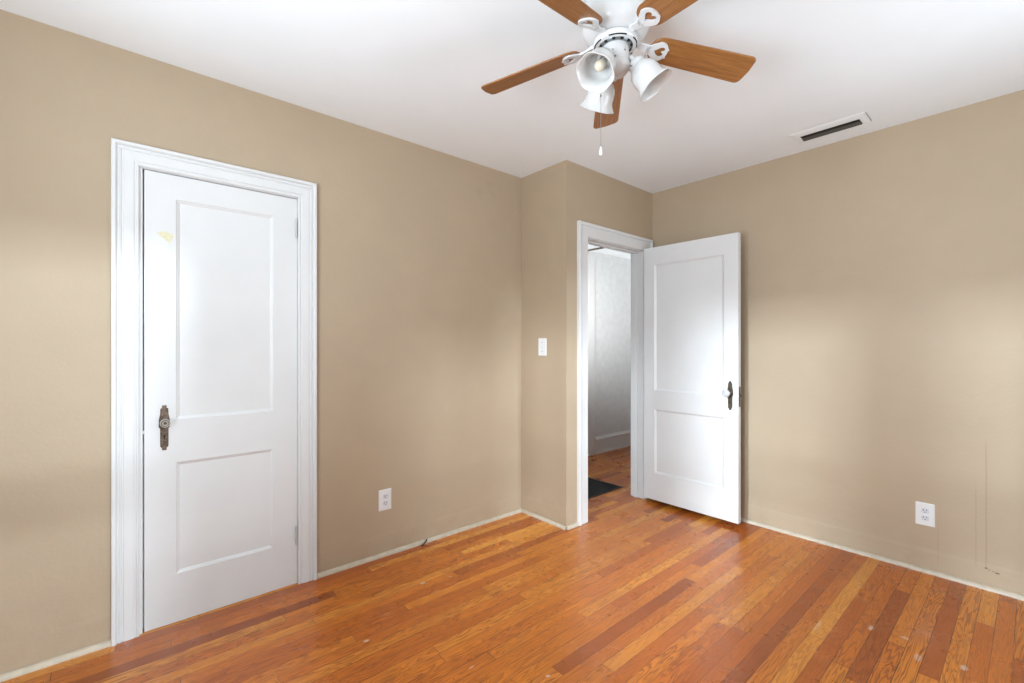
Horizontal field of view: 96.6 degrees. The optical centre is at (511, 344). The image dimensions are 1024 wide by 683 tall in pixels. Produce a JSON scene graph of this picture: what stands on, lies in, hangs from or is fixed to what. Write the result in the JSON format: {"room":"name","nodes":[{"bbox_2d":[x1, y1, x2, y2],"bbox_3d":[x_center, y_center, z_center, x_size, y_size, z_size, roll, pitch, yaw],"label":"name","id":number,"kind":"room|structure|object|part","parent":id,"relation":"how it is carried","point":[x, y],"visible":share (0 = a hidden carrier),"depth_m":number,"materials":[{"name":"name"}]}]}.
{"room":"empty bedroom","nodes":[
{"label":"empty bedroom","id":0,"kind":"room"},
{"bbox_2d":[0,9,521,644],"bbox_3d":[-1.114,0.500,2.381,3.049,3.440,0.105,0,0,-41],"label":"wall","id":1,"kind":"structure","parent":0,"point":[419,248],"depth_m":2.23,"materials":[{"name":"beige paint"}]},
{"bbox_2d":[0,613,110,673],"bbox_3d":[-1.930,1.156,1.599,0.791,0.128,0.001,0,0,-41],"label":"baseboard","id":2,"kind":"structure","parent":1,"relation":"attached to","point":[36,648],"depth_m":1.75,"materials":[{"name":"beige paint"}]},
{"bbox_2d":[0,639,110,681],"bbox_3d":[-1.923,1.210,1.591,0.791,0.021,0.016,0,0,-41],"label":"trim","id":3,"kind":"structure","parent":1,"relation":"attached to","point":[77,653],"depth_m":1.74,"materials":[{"name":"beige paint"}]},
{"bbox_2d":[111,138,316,646],"bbox_3d":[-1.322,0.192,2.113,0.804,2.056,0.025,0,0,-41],"label":"trim","id":4,"kind":"structure","parent":1,"relation":"attached to","point":[127,157],"depth_m":1.90,"materials":[{"name":"white paint"}]},
{"bbox_2d":[143,170,297,631],"bbox_3d":[-1.322,0.238,2.120,0.615,1.957,0.088,0,0,-41],"label":"door","id":5,"kind":"structure","parent":1,"relation":"in","point":[220,430],"depth_m":2.11,"materials":[{"name":"white paint"}]},
{"bbox_2d":[156,231,172,243],"bbox_3d":[-1.505,-0.464,1.972,0.062,0.051,0.001,0,0,-41],"label":"stain","id":6,"kind":"object","parent":5,"relation":"attached to","point":[162,237],"depth_m":1.97,"materials":[{"name":"yellow paint"}]},
{"bbox_3d":[-1.478,0.335,1.942,0.037,0.037,0.024,0,0,-41],"label":"knob","id":7,"kind":"part","parent":5,"relation":"part of","materials":[{"name":"brown metal"}]},
{"bbox_3d":[-1.339,0.761,2.141,0.366,0.467,0.016,0,0,-41],"label":"panel","id":8,"kind":"part","parent":5,"relation":"part of","materials":[{"name":"white paint"}]},
{"bbox_3d":[-1.339,-0.153,2.141,0.367,0.943,0.016,0,0,-41],"label":"panel","id":9,"kind":"part","parent":5,"relation":"part of","materials":[{"name":"white paint"}]},
{"bbox_2d":[379,488,390,511],"bbox_3d":[-0.733,0.898,2.638,0.078,0.121,0.007,0,0,-41],"label":"wall outlet","id":10,"kind":"object","parent":1,"relation":"attached to","point":[384,495],"visible":1,"depth_m":2.63,"materials":[{"name":"white plastic"}]},
{"bbox_2d":[317,493,521,572],"bbox_3d":[-0.479,1.156,2.863,1.458,0.128,0.001,0,0,-41],"label":"baseboard","id":11,"kind":"structure","parent":1,"relation":"attached to","point":[335,557],"depth_m":2.75,"materials":[{"name":"beige paint"}]},
{"bbox_2d":[317,508,521,578],"bbox_3d":[-0.472,1.210,2.856,1.458,0.021,0.016,0,0,-41],"label":"trim","id":12,"kind":"structure","parent":1,"relation":"attached to","point":[418,543],"depth_m":2.73,"materials":[{"name":"beige paint"}]},
{"bbox_2d":[0,446,1023,682],"bbox_3d":[0.814,1.270,2.414,6.240,0.100,4.110,0,0,-41],"label":"floor","id":13,"kind":"structure","parent":0,"point":[648,590],"depth_m":2.02,"materials":[{"name":"brown wood"}]},
{"bbox_2d":[588,477,621,498],"bbox_3d":[0.582,1.217,3.847,0.612,0.006,0.405,0,0,-41],"label":"rug","id":14,"kind":"object","parent":13,"relation":"in","point":[596,487],"visible":0.34,"depth_m":3.88,"materials":[{"name":"black fabric"}]},
{"bbox_2d":[0,0,1023,193],"bbox_3d":[0.340,-1.280,1.496,4.319,0.120,3.349,0,0,-41],"label":"ceiling","id":15,"kind":"structure","parent":0,"point":[414,71],"depth_m":2.00,"materials":[{"name":"paint"}]},
{"bbox_2d":[481,0,755,155],"bbox_3d":[0.347,-0.938,1.569,0.983,0.565,1.003,0,0,-41],"label":"ceiling fan","id":16,"kind":"object","parent":15,"relation":"hanging from","point":[612,30],"visible":1,"depth_m":1.56,"materials":[{"name":"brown wood"}]},
{"bbox_3d":[0.070,-1.032,1.737,0.396,0.006,0.115,-7,11,26],"label":"blade","id":17,"kind":"part","parent":16,"relation":"part of","materials":[{"name":"brown wood"}]},
{"bbox_3d":[0.137,-1.032,1.361,0.115,0.006,0.396,19,19,41],"label":"blade","id":18,"kind":"part","parent":16,"relation":"part of","materials":[{"name":"brown wood"}]},
{"bbox_3d":[0.285,-0.919,1.507,0.137,0.140,0.129,0,0,-41],"label":"lamp shade","id":19,"kind":"part","parent":16,"relation":"part of","materials":[{"name":"white glass"}]},
{"bbox_3d":[0.330,-0.919,1.712,0.126,0.140,0.134,0,0,-41],"label":"lamp shade","id":20,"kind":"part","parent":16,"relation":"part of","materials":[{"name":"white glass"}]},
{"bbox_3d":[0.295,-0.934,1.521,0.043,0.048,0.035,0,0,-41],"label":"bulb","id":21,"kind":"part","parent":16,"relation":"part of","materials":[{"name":"white glass"}]},
{"bbox_3d":[0.406,-1.032,1.917,0.115,0.006,0.396,-14,-8,6],"label":"blade","id":22,"kind":"part","parent":16,"relation":"part of","materials":[{"name":"brown wood"}]},
{"bbox_3d":[0.484,-0.919,1.572,0.130,0.140,0.133,0,0,-41],"label":"lamp shade","id":23,"kind":"part","parent":16,"relation":"part of","materials":[{"name":"white glass"}]},
{"bbox_3d":[0.515,-1.032,1.310,0.115,0.006,0.396,16,-2,-29],"label":"blade","id":24,"kind":"part","parent":16,"relation":"part of","materials":[{"name":"brown wood"}]},
{"bbox_3d":[0.681,-1.032,1.653,0.396,0.006,0.115,6,-15,-10],"label":"blade","id":25,"kind":"part","parent":16,"relation":"part of","materials":[{"name":"brown wood"}]},
{"bbox_2d":[789,112,872,143],"bbox_3d":[1.801,-1.216,2.584,0.180,0.008,0.362,0,0,-41],"label":"ceiling vent","id":26,"kind":"object","parent":15,"relation":"in","point":[861,119],"visible":1,"depth_m":2.57,"materials":[{"name":"metal"}]},
{"bbox_2d":[522,160,565,509],"bbox_3d":[0.220,0.000,3.251,0.105,2.440,0.544,0,0,-41],"label":"wall","id":27,"kind":"structure","parent":0,"point":[543,191],"depth_m":3.17,"materials":[{"name":"beige paint"}]},
{"bbox_2d":[538,338,546,355],"bbox_3d":[0.207,0.017,3.173,0.017,0.121,0.078,0,0,-41],"label":"light switch","id":28,"kind":"object","parent":27,"relation":"attached to","point":[542,342],"visible":1,"depth_m":3.17,"materials":[{"name":"white plastic"}]},
{"bbox_2d":[521,509,565,529],"bbox_3d":[0.206,1.210,3.170,0.016,0.021,0.439,0,0,-41],"label":"trim","id":29,"kind":"structure","parent":27,"relation":"attached to","point":[524,511],"depth_m":3.15,"materials":[{"name":"beige paint"}]},
{"bbox_2d":[522,494,565,525],"bbox_3d":[0.214,1.156,3.177,0.001,0.128,0.439,0,0,-41],"label":"baseboard","id":30,"kind":"structure","parent":27,"relation":"attached to","point":[546,510],"depth_m":3.16,"materials":[{"name":"beige paint"}]},
{"bbox_2d":[566,160,651,509],"bbox_3d":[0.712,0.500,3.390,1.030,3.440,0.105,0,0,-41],"label":"wall","id":31,"kind":"structure","parent":0,"point":[593,197],"depth_m":3.08,"materials":[{"name":"beige paint"}]},
{"bbox_2d":[566,506,576,528],"bbox_3d":[0.400,1.156,3.047,0.108,0.128,0.001,0,0,-41],"label":"baseboard","id":32,"kind":"structure","parent":31,"relation":"attached to","point":[571,514],"depth_m":3.04,"materials":[{"name":"beige paint"}]},
{"bbox_2d":[567,522,578,529],"bbox_3d":[0.406,1.210,3.039,0.108,0.021,0.016,0,0,-41],"label":"trim","id":33,"kind":"structure","parent":31,"relation":"attached to","point":[576,524],"depth_m":3.03,"materials":[{"name":"beige paint"}]},
{"bbox_2d":[577,220,652,525],"bbox_3d":[0.787,0.192,3.369,0.899,2.056,0.025,0,0,-41],"label":"trim","id":34,"kind":"structure","parent":31,"relation":"attached to","point":[585,230],"depth_m":3.10,"materials":[{"name":"white paint"}]},
{"bbox_2d":[588,238,643,498],"bbox_3d":[0.734,0.233,3.409,0.752,1.975,0.107,0,0,-41],"label":"trim","id":35,"kind":"structure","parent":31,"relation":"attached to","point":[637,255],"depth_m":3.63,"materials":[{"name":"white paint"}]},
{"bbox_2d":[631,254,631,494],"bbox_3d":[0.692,0.192,3.458,0.914,2.056,0.025,0,0,-41],"label":"trim","id":36,"kind":"structure","parent":31,"relation":"attached to","point":[631,254],"depth_m":3.69,"materials":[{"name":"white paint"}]},
{"bbox_2d":[644,232,741,523],"bbox_3d":[1.275,0.222,3.292,0.201,1.928,0.734,0,0,-41],"label":"door","id":37,"kind":"structure","parent":31,"relation":"in","point":[692,289],"depth_m":3.25,"materials":[{"name":"white paint"}]},
{"bbox_3d":[1.273,0.737,3.293,0.016,0.463,0.506,0,0,-41],"label":"panel","id":38,"kind":"part","parent":37,"relation":"part of","materials":[{"name":"white paint"}]},
{"bbox_3d":[1.273,-0.130,3.293,0.016,0.937,0.506,0,0,-41],"label":"panel","id":39,"kind":"part","parent":37,"relation":"part of","materials":[{"name":"white paint"}]},
{"bbox_3d":[1.412,0.322,3.010,0.038,0.052,0.052,0,0,-41],"label":"knob","id":40,"kind":"part","parent":37,"relation":"part of","materials":[{"name":"clear glass"}]},
{"bbox_2d":[588,251,630,436],"bbox_3d":[0.736,0.095,4.965,2.926,2.250,0.080,0,0,-41],"label":"wall","id":41,"kind":"structure","parent":0,"point":[612,273],"depth_m":5.29,"materials":[{"name":"paint"}]},
{"bbox_2d":[588,254,594,455],"bbox_3d":[0.864,0.115,5.020,0.150,2.210,0.006,0,0,-41],"label":"trim","id":42,"kind":"structure","parent":41,"relation":"attached to","point":[591,258],"depth_m":5.03,"materials":[{"name":"white paint"}]},
{"bbox_2d":[595,430,630,453],"bbox_3d":[1.369,1.125,5.449,1.176,0.190,0.022,0,0,-41],"label":"baseboard","id":43,"kind":"structure","parent":41,"relation":"attached to","point":[609,442],"depth_m":5.26,"materials":[{"name":"white paint"}]},
{"bbox_2d":[588,244,630,258],"bbox_3d":[1.091,-1.125,4.558,2.926,0.190,1.160,0,0,-41],"label":"ceiling","id":44,"kind":"structure","parent":0,"point":[604,250],"depth_m":5.11,"materials":[{"name":"paint"}]},
{"bbox_2d":[652,90,1023,572],"bbox_3d":[2.028,0.000,2.755,0.120,2.440,2.790,0,0,-41],"label":"wall","id":45,"kind":"structure","parent":0,"point":[882,271],"depth_m":2.57,"materials":[{"name":"beige paint"}]},
{"bbox_2d":[741,502,1023,594],"bbox_3d":[2.017,1.156,2.676,0.001,0.128,2.685,0,0,-41],"label":"baseboard","id":46,"kind":"structure","parent":45,"relation":"attached to","point":[1006,579],"depth_m":2.54,"materials":[{"name":"beige paint"}]},
{"bbox_2d":[741,517,1023,600],"bbox_3d":[2.009,1.210,2.669,0.016,0.021,2.685,0,0,-41],"label":"trim","id":47,"kind":"structure","parent":45,"relation":"attached to","point":[856,551],"depth_m":2.53,"materials":[{"name":"beige paint"}]},
{"bbox_2d":[915,501,934,526],"bbox_3d":[2.215,0.910,2.444,0.007,0.121,0.078,0,0,-41],"label":"wall outlet","id":48,"kind":"object","parent":45,"relation":"attached to","point":[924,512],"visible":1,"depth_m":2.44,"materials":[{"name":"white plastic"}]},
{"bbox_2d":[921,515,928,520],"bbox_3d":[2.213,0.929,2.443,0.002,0.027,0.033,0,0,-41],"label":"receptacle","id":49,"kind":"object","parent":48,"relation":"attached to","point":[923,517],"depth_m":2.44,"materials":[{"name":"plastic"}]},
{"bbox_2d":[921,508,928,513],"bbox_3d":[2.213,0.890,2.443,0.002,0.027,0.033,0,0,-41],"label":"receptacle","id":50,"kind":"object","parent":48,"relation":"attached to","point":[923,510],"depth_m":2.44,"materials":[{"name":"plastic"}]}
]}

